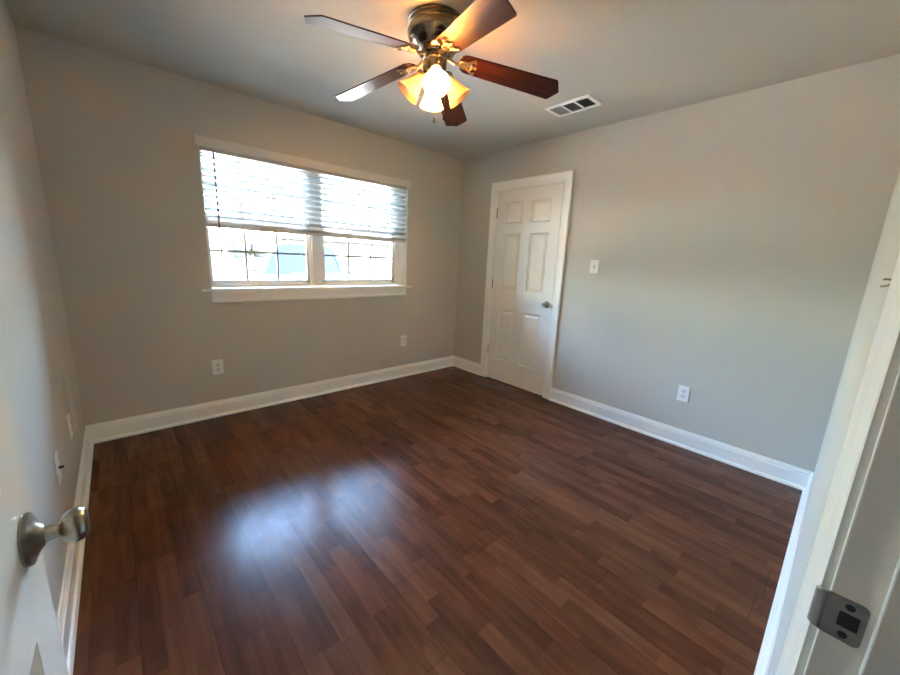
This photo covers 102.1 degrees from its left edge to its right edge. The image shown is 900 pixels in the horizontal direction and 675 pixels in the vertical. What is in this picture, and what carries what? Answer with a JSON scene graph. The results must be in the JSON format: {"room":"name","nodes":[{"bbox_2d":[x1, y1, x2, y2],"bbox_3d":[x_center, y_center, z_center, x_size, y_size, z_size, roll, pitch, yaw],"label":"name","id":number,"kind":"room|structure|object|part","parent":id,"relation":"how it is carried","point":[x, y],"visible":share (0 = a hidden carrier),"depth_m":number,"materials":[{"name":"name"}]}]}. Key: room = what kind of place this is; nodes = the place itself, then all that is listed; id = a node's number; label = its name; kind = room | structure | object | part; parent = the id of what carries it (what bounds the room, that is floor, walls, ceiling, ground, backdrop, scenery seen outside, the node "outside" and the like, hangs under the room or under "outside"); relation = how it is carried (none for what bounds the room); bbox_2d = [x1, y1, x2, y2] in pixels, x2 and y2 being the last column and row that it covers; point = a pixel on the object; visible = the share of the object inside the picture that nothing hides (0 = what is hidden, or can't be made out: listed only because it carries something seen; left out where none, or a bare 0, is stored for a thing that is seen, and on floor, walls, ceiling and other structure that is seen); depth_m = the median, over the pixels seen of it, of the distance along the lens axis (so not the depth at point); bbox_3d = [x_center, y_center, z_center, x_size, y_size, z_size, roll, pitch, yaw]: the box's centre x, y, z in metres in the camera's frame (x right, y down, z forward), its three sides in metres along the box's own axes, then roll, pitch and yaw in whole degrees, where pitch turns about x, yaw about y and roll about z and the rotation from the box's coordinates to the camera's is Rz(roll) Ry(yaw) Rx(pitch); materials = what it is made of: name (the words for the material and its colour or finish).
{"room":"empty bedroom","nodes":[
{"label":"empty bedroom","id":0,"kind":"room"},
{"bbox_2d":[0,0,85,619],"bbox_3d":[-1.362,-0.178,1.015,0.115,2.440,3.652,-8,16,-41],"label":"wall","id":1,"kind":"structure","parent":0,"point":[36,354],"depth_m":1.46,"materials":[{"name":"beige paint"}]},
{"bbox_2d":[53,451,63,484],"bbox_3d":[-1.575,0.524,1.471,0.021,0.120,0.074,-8,16,-41],"label":"cable jack","id":2,"kind":"object","parent":1,"relation":"attached to","point":[58,467],"visible":1,"depth_m":1.45,"materials":[{"name":"white plastic"}]},
{"bbox_2d":[62,370,76,434],"bbox_3d":[-2.040,0.348,1.955,0.008,0.302,0.212,-8,16,-41],"label":"access panel","id":3,"kind":"object","parent":1,"relation":"attached to","point":[66,380],"visible":0.93,"depth_m":1.93,"materials":[{"name":"grey"}]},
{"bbox_2d":[67,413,72,438],"bbox_3d":[-1.939,0.451,1.858,0.008,0.120,0.074,-8,16,-41],"label":"wall outlet","id":4,"kind":"object","parent":1,"relation":"attached to","point":[68,414],"visible":1,"depth_m":1.84,"materials":[{"name":"white plastic"}]},
{"bbox_2d":[57,426,93,674],"bbox_3d":[-1.320,0.954,1.260,0.027,0.130,3.302,-8,16,-41],"label":"baseboard","id":5,"kind":"structure","parent":1,"relation":"attached to","point":[68,609],"depth_m":1.39,"materials":[{"name":"white paint"}]},
{"bbox_2d":[14,25,462,424],"bbox_3d":[-1.210,-0.675,3.376,3.339,2.440,0.200,-8,16,-41],"label":"wall","id":6,"kind":"structure","parent":0,"point":[119,161],"depth_m":2.58,"materials":[{"name":"beige paint"}]},
{"bbox_2d":[212,359,223,374],"bbox_3d":[-1.838,0.234,2.882,0.074,0.120,0.008,-8,16,-41],"label":"wall outlet","id":7,"kind":"object","parent":6,"relation":"attached to","point":[217,365],"visible":1,"depth_m":2.88,"materials":[{"name":"white plastic"}]},
{"bbox_2d":[86,355,453,443],"bbox_3d":[-1.185,0.474,3.535,3.339,0.130,0.027,-8,16,-41],"label":"baseboard","id":8,"kind":"structure","parent":6,"relation":"attached to","point":[130,426],"depth_m":3.05,"materials":[{"name":"white paint"}]},
{"bbox_2d":[198,145,411,302],"bbox_3d":[-1.179,-0.929,3.317,1.918,1.134,0.214,-8,16,-41],"label":"window","id":9,"kind":"structure","parent":6,"relation":"in","point":[315,286],"depth_m":3.31,"materials":[{"name":"white plastic"}]},
{"bbox_3d":[-1.575,-1.172,2.975,0.791,0.487,0.024,-8,16,-41],"label":"sash","id":10,"kind":"part","parent":9,"relation":"part of","materials":[{"name":"white plastic"}]},
{"bbox_3d":[-1.576,-0.711,3.052,0.791,0.518,0.024,-8,16,-41],"label":"sash","id":11,"kind":"part","parent":9,"relation":"part of","materials":[{"name":"white plastic"}]},
{"bbox_2d":[193,134,410,256],"bbox_3d":[-1.125,-1.105,3.228,1.846,0.824,0.085,-8,16,-41],"label":"window blind","id":12,"kind":"object","parent":9,"relation":"attached to","point":[206,144],"visible":0.91,"depth_m":3.04,"materials":[{"name":"white plastic"}]},
{"bbox_3d":[-1.708,-1.092,2.711,0.002,0.510,0.056,-8,16,-41],"label":"ladder cord","id":13,"kind":"part","parent":12,"relation":"part of","materials":[{"name":"white fabric"}]},
{"bbox_3d":[-1.142,-0.924,3.279,1.782,0.027,0.052,-8,16,-41],"label":"rail","id":14,"kind":"part","parent":12,"relation":"part of","materials":[{"name":"white plastic"}]},
{"bbox_3d":[-1.171,-0.463,3.384,1.918,0.018,0.129,-8,16,-41],"label":"sill","id":15,"kind":"part","parent":9,"relation":"part of","materials":[{"name":"white paint"}]},
{"bbox_3d":[-0.902,-1.270,3.574,0.798,0.487,0.024,-8,16,-41],"label":"sash","id":16,"kind":"part","parent":9,"relation":"part of","materials":[{"name":"white plastic"}]},
{"bbox_3d":[-0.904,-0.809,3.651,0.798,0.518,0.024,-8,16,-41],"label":"sash","id":17,"kind":"part","parent":9,"relation":"part of","materials":[{"name":"white plastic"}]},
{"bbox_2d":[401,335,405,345],"bbox_3d":[-0.518,0.037,4.055,0.074,0.120,0.008,-8,16,-41],"label":"wall outlet","id":18,"kind":"object","parent":6,"relation":"attached to","point":[403,338],"visible":1,"depth_m":4.05,"materials":[{"name":"white plastic"}]},
{"bbox_2d":[73,366,801,674],"bbox_3d":[0.195,0.856,2.640,4.354,0.120,3.532,-8,16,-41],"label":"floor","id":19,"kind":"structure","parent":0,"point":[452,520],"depth_m":1.71,"materials":[{"name":"brown wood"}]},
{"bbox_2d":[3,0,899,159],"bbox_3d":[0.477,-1.490,1.460,4.989,0.100,4.987,-8,16,-41],"label":"ceiling","id":20,"kind":"structure","parent":0,"point":[638,58],"depth_m":1.97,"materials":[{"name":"beige paint"}]},
{"bbox_2d":[304,0,558,125],"bbox_3d":[-0.115,-1.302,1.769,1.185,0.447,1.231,-8,16,-41],"label":"ceiling fan","id":21,"kind":"object","parent":20,"relation":"hanging from","point":[436,32],"visible":1,"depth_m":1.74,"materials":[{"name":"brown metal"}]},
{"bbox_3d":[-0.356,-1.286,1.546,0.535,0.006,0.144,-20,35,-39],"label":"fan blade","id":22,"kind":"part","parent":21,"relation":"part of","materials":[{"name":"brown wood"}]},
{"bbox_3d":[-0.410,-1.382,1.983,0.535,0.006,0.144,-1,20,30],"label":"fan blade","id":23,"kind":"part","parent":21,"relation":"part of","materials":[{"name":"brown wood"}]},
{"bbox_3d":[-0.203,-1.245,1.810,0.136,0.145,0.123,-8,16,-41],"label":"lamp shade","id":24,"kind":"part","parent":21,"relation":"part of","materials":[{"name":"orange glass"}]},
{"bbox_3d":[-0.140,-1.298,1.801,0.055,0.049,0.056,-8,16,-41],"label":"lamp arm","id":25,"kind":"part","parent":21,"relation":"part of","materials":[{"name":"gold metal"}]},
{"bbox_3d":[-0.091,-1.269,1.943,0.124,0.145,0.135,-8,16,-41],"label":"lamp shade","id":26,"kind":"part","parent":21,"relation":"part of","materials":[{"name":"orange glass"}]},
{"bbox_3d":[-0.070,-1.239,1.724,0.054,0.093,0.082,-4,14,-27],"label":"light bulb","id":27,"kind":"part","parent":21,"relation":"part of","materials":[{"name":"white glass"}]},
{"bbox_3d":[-0.069,-1.216,1.701,0.124,0.145,0.135,-8,16,-41],"label":"lamp shade","id":28,"kind":"part","parent":21,"relation":"part of","materials":[{"name":"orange glass"}]},
{"bbox_3d":[-0.002,-1.404,2.172,0.144,0.006,0.535,-7,1,11],"label":"fan blade","id":29,"kind":"part","parent":21,"relation":"part of","materials":[{"name":"brown wood"}]},
{"bbox_3d":[0.044,-1.239,1.834,0.136,0.145,0.123,-8,16,-41],"label":"lamp shade","id":30,"kind":"part","parent":21,"relation":"part of","materials":[{"name":"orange glass"}]},
{"bbox_3d":[0.085,-1.249,1.465,0.144,0.006,0.535,9,17,-29],"label":"fan blade","id":31,"kind":"part","parent":21,"relation":"part of","materials":[{"name":"brown wood"}]},
{"bbox_3d":[0.304,-1.322,1.851,0.535,0.006,0.144,10,-1,-9],"label":"fan blade","id":32,"kind":"part","parent":21,"relation":"part of","materials":[{"name":"brown wood"}]},
{"bbox_2d":[544,94,602,116],"bbox_3d":[0.885,-1.664,2.624,0.204,0.010,0.355,-8,16,-41],"label":"ceiling vent","id":33,"kind":"object","parent":20,"relation":"in","point":[587,101],"visible":1,"depth_m":2.61,"materials":[{"name":"white plastic"}]},
{"bbox_2d":[454,54,899,471],"bbox_3d":[1.214,-0.546,3.286,0.115,2.440,3.617,-8,16,-41],"label":"wall","id":34,"kind":"structure","parent":0,"point":[734,239],"depth_m":2.49,"materials":[{"name":"beige paint"}]},
{"bbox_2d":[453,356,479,374],"bbox_3d":[0.197,0.338,4.465,0.027,0.130,0.484,-8,16,-41],"label":"baseboard","id":35,"kind":"structure","parent":34,"relation":"attached to","point":[470,366],"depth_m":4.45,"materials":[{"name":"white paint"}]},
{"bbox_2d":[487,183,563,395],"bbox_3d":[0.713,-0.469,3.751,0.096,2.030,0.771,-8,16,-41],"label":"door","id":36,"kind":"structure","parent":34,"relation":"in","point":[528,219],"depth_m":3.72,"materials":[{"name":"white paint"}]},
{"bbox_3d":[0.918,-0.318,3.520,0.061,0.069,0.069,-8,16,-41],"label":"knob","id":37,"kind":"part","parent":36,"relation":"part of","materials":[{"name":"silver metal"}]},
{"bbox_2d":[480,170,574,399],"bbox_3d":[0.763,-0.514,3.781,0.136,2.131,0.946,-8,16,-41],"label":"trim","id":38,"kind":"structure","parent":34,"relation":"attached to","point":[566,177],"depth_m":3.55,"materials":[{"name":"white paint"}]},
{"bbox_2d":[589,260,598,273],"bbox_3d":[1.242,-0.612,3.142,0.020,0.115,0.077,-8,16,-41],"label":"light switch","id":39,"kind":"object","parent":34,"relation":"attached to","point":[594,264],"visible":1,"depth_m":3.14,"materials":[{"name":"white plastic"}]},
{"bbox_2d":[549,387,812,490],"bbox_3d":[1.616,0.729,2.934,0.027,0.130,1.873,-8,16,-41],"label":"baseboard","id":40,"kind":"structure","parent":34,"relation":"attached to","point":[781,472],"depth_m":2.72,"materials":[{"name":"white paint"}]},
{"bbox_2d":[676,385,689,402],"bbox_3d":[1.757,0.424,2.741,0.008,0.120,0.074,-8,16,-41],"label":"wall outlet","id":41,"kind":"object","parent":34,"relation":"attached to","point":[683,391],"visible":1,"depth_m":2.74,"materials":[{"name":"white plastic"}]},
{"bbox_2d":[767,168,899,674],"bbox_3d":[1.102,-0.038,0.882,3.339,2.440,0.115,-8,16,-41],"label":"wall","id":42,"kind":"structure","parent":0,"point":[888,249],"depth_m":0.98,"materials":[{"name":"beige paint"}]},
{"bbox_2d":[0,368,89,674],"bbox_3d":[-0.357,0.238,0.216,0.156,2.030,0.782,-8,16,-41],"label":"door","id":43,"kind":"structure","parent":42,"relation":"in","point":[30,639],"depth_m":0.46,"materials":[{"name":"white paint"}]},
{"bbox_3d":[-0.534,0.262,0.496,0.061,0.069,0.069,-8,16,-41],"label":"knob","id":44,"kind":"part","parent":43,"relation":"part of","materials":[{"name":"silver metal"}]},
{"bbox_2d":[754,472,813,674],"bbox_3d":[1.356,1.026,1.488,2.391,0.130,0.027,-8,16,-41],"label":"baseboard","id":45,"kind":"structure","parent":42,"relation":"attached to","point":[763,662],"depth_m":1.46,"materials":[{"name":"white paint"}]},
{"bbox_2d":[775,252,899,674],"bbox_3d":[0.206,0.239,0.129,0.944,2.133,0.125,-8,16,-41],"label":"trim","id":46,"kind":"structure","parent":42,"relation":"attached to","point":[845,620],"depth_m":0.42,"materials":[{"name":"white paint"}]},
{"bbox_3d":[0.464,0.333,0.436,0.005,0.056,0.045,-8,16,-41],"label":"strike plate","id":47,"kind":"part","parent":46,"relation":"part of","materials":[{"name":"metal"}]},
{"bbox_2d":[880,278,890,286],"bbox_3d":[0.530,-0.065,0.437,0.011,0.011,0.016,-8,16,-41],"label":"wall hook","id":48,"kind":"object","parent":42,"relation":"attached to","point":[884,278],"visible":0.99,"depth_m":0.44,"materials":[{"name":"silver metal"}]},
{"label":"outside","id":49,"kind":"structure","parent":0,"visible":0},
{"bbox_3d":[-2.814,-0.712,10.210,38.000,0.200,11.790,-8,16,-41],"label":"driveway","id":50,"kind":"object","parent":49,"visible":0},
{"bbox_2d":[248,242,355,286],"bbox_3d":[-3.486,-1.433,8.829,2.210,1.723,4.465,-2,13,-19],"label":"car","id":51,"kind":"object","parent":50,"relation":"on","point":[291,267],"visible":0.22,"depth_m":7.89,"materials":[{"name":"silver metal"}]},
{"bbox_2d":[345,268,355,274],"bbox_3d":[-2.303,-1.514,8.363,0.275,0.168,0.110,-2,13,-19],"label":"mirror","id":52,"kind":"object","parent":51,"relation":"attached to","point":[351,271],"depth_m":8.33,"materials":[{"name":"mirror"}]},
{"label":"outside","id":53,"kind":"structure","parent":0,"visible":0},
{"bbox_2d":[211,254,389,287],"bbox_3d":[-40.999,-14.295,66.020,150.000,0.200,124.698,-8,16,-41],"label":"street","id":54,"kind":"structure","parent":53,"point":[227,267],"depth_m":30.21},
{"bbox_2d":[226,229,274,272],"bbox_3d":[-13.165,-6.065,24.153,2.966,3.532,2.800,-8,16,-41],"label":"tree","id":55,"kind":"object","parent":54,"relation":"on","point":[262,241],"visible":0.72,"depth_m":23.28,"materials":[{"name":"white plant"}]},
{"bbox_2d":[278,223,389,270],"bbox_3d":[-8.672,-9.995,40.946,19.200,4.600,9.200,-4,14,-28],"label":"house","id":56,"kind":"structure","parent":54,"relation":"on","point":[357,247],"depth_m":36.58,"materials":[{"name":"grey"}]},
{"bbox_3d":[-9.661,-8.293,36.075,1.300,1.180,0.040,-4,14,-28],"label":"pane","id":57,"kind":"part","parent":56,"relation":"part of","materials":[{"name":"white"}]},
{"bbox_3d":[-7.235,-8.458,37.359,1.000,1.180,0.040,-4,14,-28],"label":"pane","id":58,"kind":"part","parent":56,"relation":"part of","materials":[{"name":"white"}]}
]}

